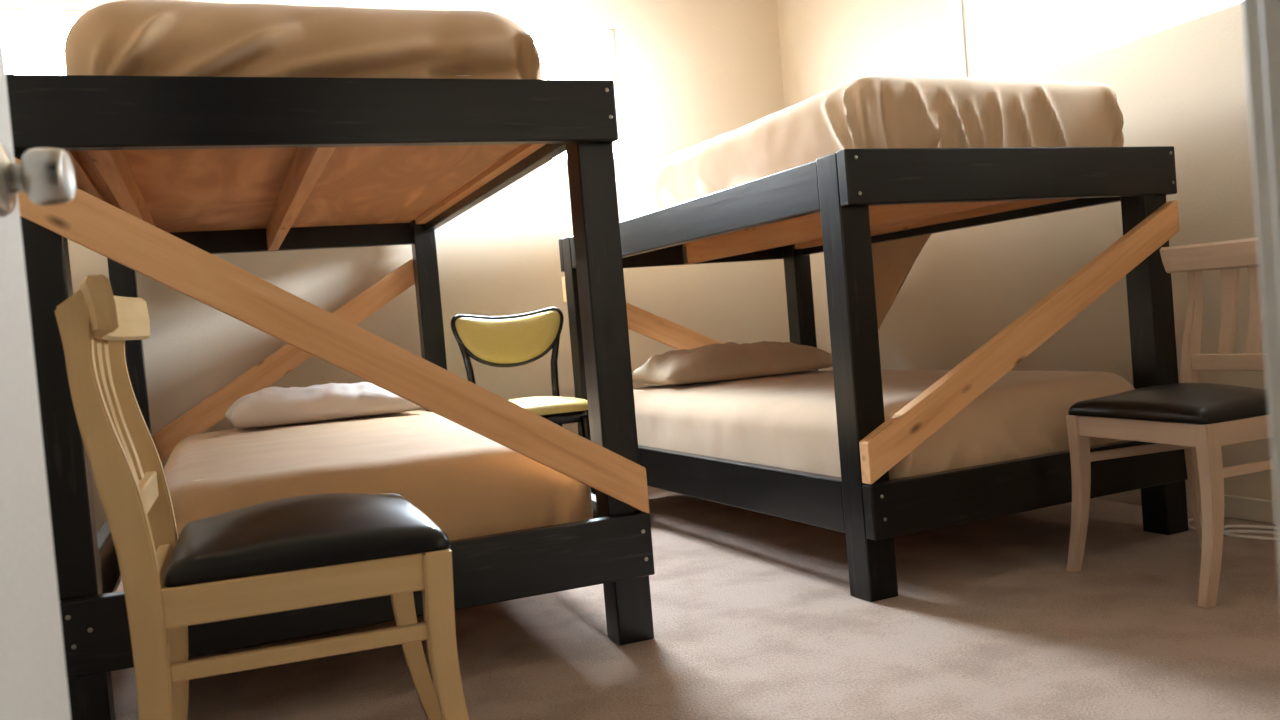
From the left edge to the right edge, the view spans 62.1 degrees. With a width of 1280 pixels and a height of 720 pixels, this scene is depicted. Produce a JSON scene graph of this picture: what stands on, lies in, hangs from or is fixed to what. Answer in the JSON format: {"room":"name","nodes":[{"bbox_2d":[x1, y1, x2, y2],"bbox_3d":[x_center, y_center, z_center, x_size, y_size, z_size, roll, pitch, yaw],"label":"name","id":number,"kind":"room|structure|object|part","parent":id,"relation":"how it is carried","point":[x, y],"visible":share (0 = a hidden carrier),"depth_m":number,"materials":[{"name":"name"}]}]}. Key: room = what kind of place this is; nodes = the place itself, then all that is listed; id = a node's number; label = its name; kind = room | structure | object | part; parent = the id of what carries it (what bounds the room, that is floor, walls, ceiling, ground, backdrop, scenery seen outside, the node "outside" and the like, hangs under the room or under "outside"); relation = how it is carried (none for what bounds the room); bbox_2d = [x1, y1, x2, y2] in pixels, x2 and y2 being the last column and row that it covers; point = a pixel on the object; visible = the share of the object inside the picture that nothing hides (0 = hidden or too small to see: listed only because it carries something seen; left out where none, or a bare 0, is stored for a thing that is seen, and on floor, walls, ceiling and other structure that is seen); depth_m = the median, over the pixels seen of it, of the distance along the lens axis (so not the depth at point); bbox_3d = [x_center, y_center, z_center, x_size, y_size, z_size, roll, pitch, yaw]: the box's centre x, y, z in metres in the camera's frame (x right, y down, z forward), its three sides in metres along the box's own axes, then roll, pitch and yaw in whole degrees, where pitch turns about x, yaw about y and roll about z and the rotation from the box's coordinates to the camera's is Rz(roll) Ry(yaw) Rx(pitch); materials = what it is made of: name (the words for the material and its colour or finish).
{"room":"bunk bedroom","nodes":[
{"label":"bunk bedroom","id":0,"kind":"room"},
{"bbox_2d":[0,0,789,531],"bbox_3d":[-0.830,-0.567,4.782,3.740,2.440,0.140,-6,2,-23],"label":"wall","id":1,"kind":"structure","parent":0,"point":[691,73],"depth_m":4.87,"materials":[{"name":"beige paint"}]},
{"bbox_2d":[0,8,87,74],"bbox_3d":[-2.309,-1.200,4.184,0.335,0.345,0.050,-6,2,-23],"label":"window","id":2,"kind":"structure","parent":1,"relation":"in","point":[6,14],"depth_m":4.12,"materials":[{"name":"metal"}]},
{"bbox_2d":[520,26,624,161],"bbox_3d":[-0.716,-1.207,4.867,1.330,0.640,0.050,-6,2,-23],"label":"window","id":3,"kind":"structure","parent":1,"relation":"in","point":[533,31],"depth_m":5.09,"materials":[{"name":"metal"}]},
{"bbox_2d":[111,486,1279,719],"bbox_3d":[0.505,0.660,1.949,3.740,0.050,6.390,-6,2,-23],"label":"floor","id":4,"kind":"structure","parent":0,"point":[755,615],"depth_m":2.40,"materials":[{"name":"beige carpet"}]},
{"bbox_2d":[55,274,468,719],"bbox_3d":[-0.584,0.299,1.746,0.537,0.863,0.563,-5,2,-20],"label":"dining chair","id":5,"kind":"object","parent":4,"relation":"on","point":[305,551],"visible":1,"depth_m":1.56,"materials":[{"name":"beige wood"}]},
{"bbox_3d":[-0.825,-0.071,1.656,0.070,0.079,0.563,-5,2,-20],"label":"crest rail","id":6,"kind":"part","parent":5,"relation":"part of","materials":[{"name":"beige wood"}]},
{"bbox_3d":[-0.716,0.322,1.474,0.098,0.856,0.027,-5,2,-20],"label":"post","id":7,"kind":"part","parent":5,"relation":"part of","materials":[{"name":"beige wood"}]},
{"bbox_3d":[-0.784,0.217,1.672,0.019,0.045,0.391,-5,2,-20],"label":"cross rail","id":8,"kind":"part","parent":5,"relation":"part of","materials":[{"name":"beige wood"}]},
{"bbox_3d":[-0.862,0.322,1.866,0.098,0.856,0.027,-5,2,-20],"label":"post","id":9,"kind":"part","parent":5,"relation":"part of","materials":[{"name":"beige wood"}]},
{"bbox_3d":[-0.557,0.266,1.756,0.402,0.072,0.478,-5,2,-20],"label":"seat","id":10,"kind":"part","parent":5,"relation":"part of","materials":[{"name":"black leather"}]},
{"bbox_3d":[-0.432,0.497,2.042,0.083,0.425,0.041,-5,2,-20],"label":"leg","id":11,"kind":"part","parent":5,"relation":"part of","materials":[{"name":"beige wood"}]},
{"bbox_3d":[-0.276,0.497,1.623,0.083,0.425,0.041,-5,2,-20],"label":"leg","id":12,"kind":"part","parent":5,"relation":"part of","materials":[{"name":"beige wood"}]},
{"bbox_2d":[6,75,654,719],"bbox_3d":[-1.002,0.066,3.277,1.238,1.302,2.293,-6,2,-22],"label":"bunk bed","id":13,"kind":"object","parent":4,"relation":"on","point":[172,173],"visible":0.76,"depth_m":2.33,"materials":[{"name":"wood"}]},
{"bbox_3d":[-1.139,0.116,2.079,0.088,1.300,0.088,-6,2,-22],"label":"post","id":14,"kind":"part","parent":13,"relation":"part of","materials":[{"name":"black wood"}]},
{"bbox_3d":[-1.521,0.536,3.070,0.038,0.145,2.038,-6,2,-22],"label":"rail","id":15,"kind":"part","parent":13,"relation":"part of","materials":[{"name":"black wood"}]},
{"bbox_3d":[-1.930,0.120,4.053,0.088,1.300,0.088,-6,2,-22],"label":"post","id":16,"kind":"part","parent":13,"relation":"part of","materials":[{"name":"wood"}]},
{"bbox_3d":[-1.470,-0.512,4.306,1.238,0.138,0.038,-6,2,-22],"label":"rail","id":17,"kind":"part","parent":13,"relation":"part of","materials":[{"name":"black wood"}]},
{"bbox_2d":[64,0,540,78],"bbox_3d":[-1.024,-0.675,3.136,1.013,0.257,1.966,-6,2,-22],"label":"mattress","id":18,"kind":"object","parent":13,"relation":"on","point":[126,37],"visible":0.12,"depth_m":2.24,"materials":[{"name":"beige fabric"}]},
{"bbox_3d":[-0.633,-0.516,2.215,1.238,0.138,0.038,-6,2,-22],"label":"rail","id":19,"kind":"part","parent":13,"relation":"part of","materials":[{"name":"black wood"}]},
{"bbox_3d":[-0.549,0.480,2.247,1.238,0.145,0.038,-6,2,-22],"label":"rail","id":20,"kind":"part","parent":13,"relation":"part of","materials":[{"name":"black wood"}]},
{"bbox_2d":[164,410,592,540],"bbox_3d":[-0.905,0.338,3.192,1.008,0.254,1.948,-6,2,-22],"label":"mattress","id":21,"kind":"object","parent":13,"relation":"on","point":[469,484],"visible":0.62,"depth_m":2.42,"materials":[{"name":"beige fabric"}]},
{"bbox_2d":[225,382,420,427],"bbox_3d":[-1.146,0.147,3.841,0.660,0.136,0.400,-6,2,-23],"label":"pillow","id":22,"kind":"object","parent":21,"relation":"on","point":[270,406],"visible":0.93,"depth_m":3.67,"materials":[{"name":"beige fabric"}]},
{"bbox_3d":[-0.867,0.018,4.479,0.088,1.300,0.088,-6,2,-22],"label":"post","id":23,"kind":"part","parent":13,"relation":"part of","materials":[{"name":"black wood"}]},
{"bbox_3d":[-0.500,-0.585,3.482,0.038,0.089,2.038,-6,2,-22],"label":"rail","id":24,"kind":"part","parent":13,"relation":"part of","materials":[{"name":"black wood"}]},
{"bbox_3d":[-0.415,0.430,3.513,0.038,0.145,2.038,-6,2,-22],"label":"rail","id":25,"kind":"part","parent":13,"relation":"part of","materials":[{"name":"black wood"}]},
{"bbox_3d":[-0.076,0.014,2.505,0.088,1.300,0.088,-6,2,-22],"label":"post","id":26,"kind":"part","parent":13,"relation":"part of","materials":[{"name":"black wood"}]},
{"bbox_2d":[451,307,594,493],"bbox_3d":[-0.438,0.220,4.179,0.475,0.848,0.458,-6,2,-22],"label":"chair","id":27,"kind":"object","parent":4,"relation":"on","point":[520,339],"visible":0.66,"depth_m":4.31,"materials":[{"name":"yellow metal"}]},
{"bbox_3d":[-0.668,0.290,4.281,0.059,0.740,0.058,-4,2,13],"label":"leg","id":28,"kind":"part","parent":27,"relation":"part of","materials":[{"name":"black metal"}]},
{"bbox_3d":[-0.538,-0.087,4.352,0.475,0.232,0.063,-6,2,-22],"label":"frame","id":29,"kind":"part","parent":27,"relation":"part of","materials":[{"name":"black metal"}]},
{"bbox_3d":[-0.430,0.176,4.151,0.421,0.060,0.400,-6,2,-22],"label":"seat","id":30,"kind":"part","parent":27,"relation":"part of","materials":[{"name":"yellow plastic"}]},
{"bbox_3d":[-0.336,0.258,4.417,0.058,0.740,0.059,-4,2,33],"label":"leg","id":31,"kind":"part","parent":27,"relation":"part of","materials":[{"name":"black metal"}]},
{"bbox_3d":[-0.428,0.228,4.157,0.380,0.045,0.350,-6,2,-22],"label":"seat frame","id":32,"kind":"part","parent":27,"relation":"part of","materials":[{"name":"black metal"}]},
{"bbox_3d":[-0.189,0.418,4.068,0.054,0.417,0.034,-4,2,32],"label":"leg","id":33,"kind":"part","parent":27,"relation":"part of","materials":[{"name":"black metal"}]},
{"bbox_2d":[558,146,1188,601],"bbox_3d":[0.648,0.001,3.757,1.153,1.126,2.019,-6,2,-25],"label":"bunk bed","id":34,"kind":"object","parent":4,"relation":"on","point":[839,204],"visible":0.82,"depth_m":2.88,"materials":[{"name":"wood"}]},
{"bbox_3d":[-0.220,0.055,4.379,0.088,1.124,0.088,-6,2,-25],"label":"post","id":35,"kind":"part","parent":34,"relation":"part of","materials":[{"name":"black wood"}]},
{"bbox_3d":[0.195,-0.485,4.642,1.153,0.137,0.038,-6,2,-25],"label":"rail","id":36,"kind":"part","parent":34,"relation":"part of","materials":[{"name":"black wood"}]},
{"bbox_3d":[0.104,-0.442,3.513,0.038,0.126,1.764,-6,2,-25],"label":"rail","id":37,"kind":"part","parent":34,"relation":"part of","materials":[{"name":"black wood"}]},
{"bbox_3d":[0.173,0.383,3.538,0.038,0.137,1.764,-6,2,-25],"label":"rail","id":38,"kind":"part","parent":34,"relation":"part of","materials":[{"name":"black wood"}]},
{"bbox_3d":[0.744,-0.039,4.822,0.088,1.124,0.088,-6,2,-25],"label":"post","id":39,"kind":"part","parent":34,"relation":"part of","materials":[{"name":"black wood"}]},
{"bbox_3d":[0.551,0.043,2.696,0.088,1.124,0.088,-6,2,-25],"label":"post","id":40,"kind":"part","parent":34,"relation":"part of","materials":[{"name":"black wood"}]},
{"bbox_2d":[616,76,1123,329],"bbox_3d":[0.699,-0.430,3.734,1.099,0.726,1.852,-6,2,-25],"label":"mattress","id":41,"kind":"object","parent":34,"relation":"on","point":[873,111],"visible":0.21,"depth_m":2.97,"materials":[{"name":"beige fabric"}]},
{"bbox_2d":[616,76,1123,221],"bbox_3d":[0.618,-0.655,3.698,0.955,0.260,1.840,-6,2,-25],"label":"blanket","id":42,"kind":"object","parent":41,"relation":"on","point":[873,111],"depth_m":2.95,"materials":[{"name":"beige fabric"}]},
{"bbox_2d":[633,370,1134,479],"bbox_3d":[0.664,0.194,3.739,1.024,0.259,1.899,-6,2,-25],"label":"mattress","id":43,"kind":"object","parent":34,"relation":"on","point":[788,421],"visible":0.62,"depth_m":3.07,"materials":[{"name":"beige fabric"}]},
{"bbox_2d":[632,341,831,384],"bbox_3d":[0.377,0.001,4.308,0.800,0.146,0.420,-6,2,-23],"label":"pillow","id":44,"kind":"object","parent":43,"relation":"on","point":[715,362],"visible":0.98,"depth_m":4.15,"materials":[{"name":"beige fabric"}]},
{"bbox_3d":[1.109,-0.540,3.974,0.038,0.126,1.764,-6,2,-25],"label":"rail","id":45,"kind":"part","parent":34,"relation":"part of","materials":[{"name":"black wood"}]},
{"bbox_3d":[1.018,-0.498,2.844,1.153,0.137,0.038,-6,2,-25],"label":"rail","id":46,"kind":"part","parent":34,"relation":"part of","materials":[{"name":"black wood"}]},
{"bbox_3d":[1.087,0.327,2.870,1.153,0.137,0.038,-6,2,-25],"label":"rail","id":47,"kind":"part","parent":34,"relation":"part of","materials":[{"name":"black wood"}]},
{"bbox_3d":[1.516,-0.051,3.138,0.088,1.124,0.088,-6,2,-25],"label":"post","id":48,"kind":"part","parent":34,"relation":"part of","materials":[{"name":"black wood"}]},
{"bbox_2d":[1066,237,1271,608],"bbox_3d":[1.393,0.120,2.657,0.492,0.834,0.521,-5,2,-19],"label":"dining chair","id":49,"kind":"object","parent":4,"relation":"on","point":[1190,415],"visible":0.95,"depth_m":2.69,"materials":[{"name":"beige wood"}]},
{"bbox_3d":[1.149,0.348,2.793,0.076,0.411,0.038,-5,2,-19],"label":"leg","id":50,"kind":"part","parent":49,"relation":"part of","materials":[{"name":"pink wood"}]},
{"bbox_3d":[1.364,0.093,2.647,0.368,0.070,0.442,-5,2,-19],"label":"seat","id":51,"kind":"part","parent":49,"relation":"part of","materials":[{"name":"black leather"}]},
{"bbox_3d":[1.521,0.105,2.905,0.090,0.827,0.025,-5,2,-19],"label":"post","id":52,"kind":"part","parent":49,"relation":"part of","materials":[{"name":"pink wood"}]},
{"bbox_3d":[1.281,0.350,2.401,0.076,0.411,0.038,-5,2,-19],"label":"leg","id":53,"kind":"part","parent":49,"relation":"part of","materials":[{"name":"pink wood"}]},
{"bbox_3d":[1.555,-0.276,2.711,0.064,0.076,0.521,-5,2,-19],"label":"crest rail","id":54,"kind":"part","parent":49,"relation":"part of","materials":[{"name":"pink wood"}]},
{"bbox_3d":[1.562,0.006,2.714,0.017,0.044,0.362,-5,2,-19],"label":"cross rail","id":55,"kind":"part","parent":49,"relation":"part of","materials":[{"name":"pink wood"}]},
{"bbox_2d":[1188,518,1276,540],"bbox_3d":[1.741,0.481,3.075,0.170,0.030,0.386,-6,2,-23],"label":"power cord","id":56,"kind":"object","parent":4,"relation":"on","point":[1226,532],"visible":0.59,"depth_m":3.02,"materials":[{"name":"white plastic"}]},
{"bbox_2d":[776,0,1273,500],"bbox_3d":[1.688,-0.736,3.459,0.140,2.440,4.280,-6,2,-23],"label":"wall","id":57,"kind":"structure","parent":0,"point":[1183,86],"depth_m":3.76,"materials":[{"name":"beige paint"}]},
{"bbox_2d":[962,0,1241,79],"bbox_3d":[1.591,-1.361,3.621,0.050,0.640,1.390,-6,2,-23],"label":"window","id":58,"kind":"structure","parent":57,"relation":"in","point":[970,16],"depth_m":4.22,"materials":[{"name":"metal"}]},
{"bbox_2d":[1096,489,1275,524],"bbox_3d":[1.718,0.451,3.466,0.012,0.070,4.280,-6,2,-23],"label":"baseboard","id":59,"kind":"structure","parent":57,"relation":"attached to","point":[1235,507],"depth_m":3.22,"materials":[{"name":"white paint"}]},
{"bbox_3d":[0.908,-0.586,0.730,3.740,2.440,0.120,-6,2,-23],"label":"wall","id":60,"kind":"structure","parent":0,"visible":0},
{"bbox_2d":[0,23,75,719],"bbox_3d":[-0.504,-0.258,0.598,0.152,2.008,0.723,-5,2,-13],"label":"door","id":61,"kind":"structure","parent":60,"relation":"in","point":[33,675],"depth_m":0.90,"materials":[{"name":"white paint"}]},
{"bbox_3d":[-0.513,-0.156,0.905,0.048,0.049,0.049,-5,2,-13],"label":"knob","id":62,"kind":"part","parent":61,"relation":"part of","materials":[{"name":"silver metal"}]},
{"bbox_2d":[1241,0,1279,581],"bbox_3d":[-0.045,-0.325,0.320,0.930,2.106,0.148,-6,2,-23],"label":"trim","id":63,"kind":"structure","parent":60,"relation":"attached to","point":[1261,18],"depth_m":0.55,"materials":[{"name":"white paint"}]}
]}

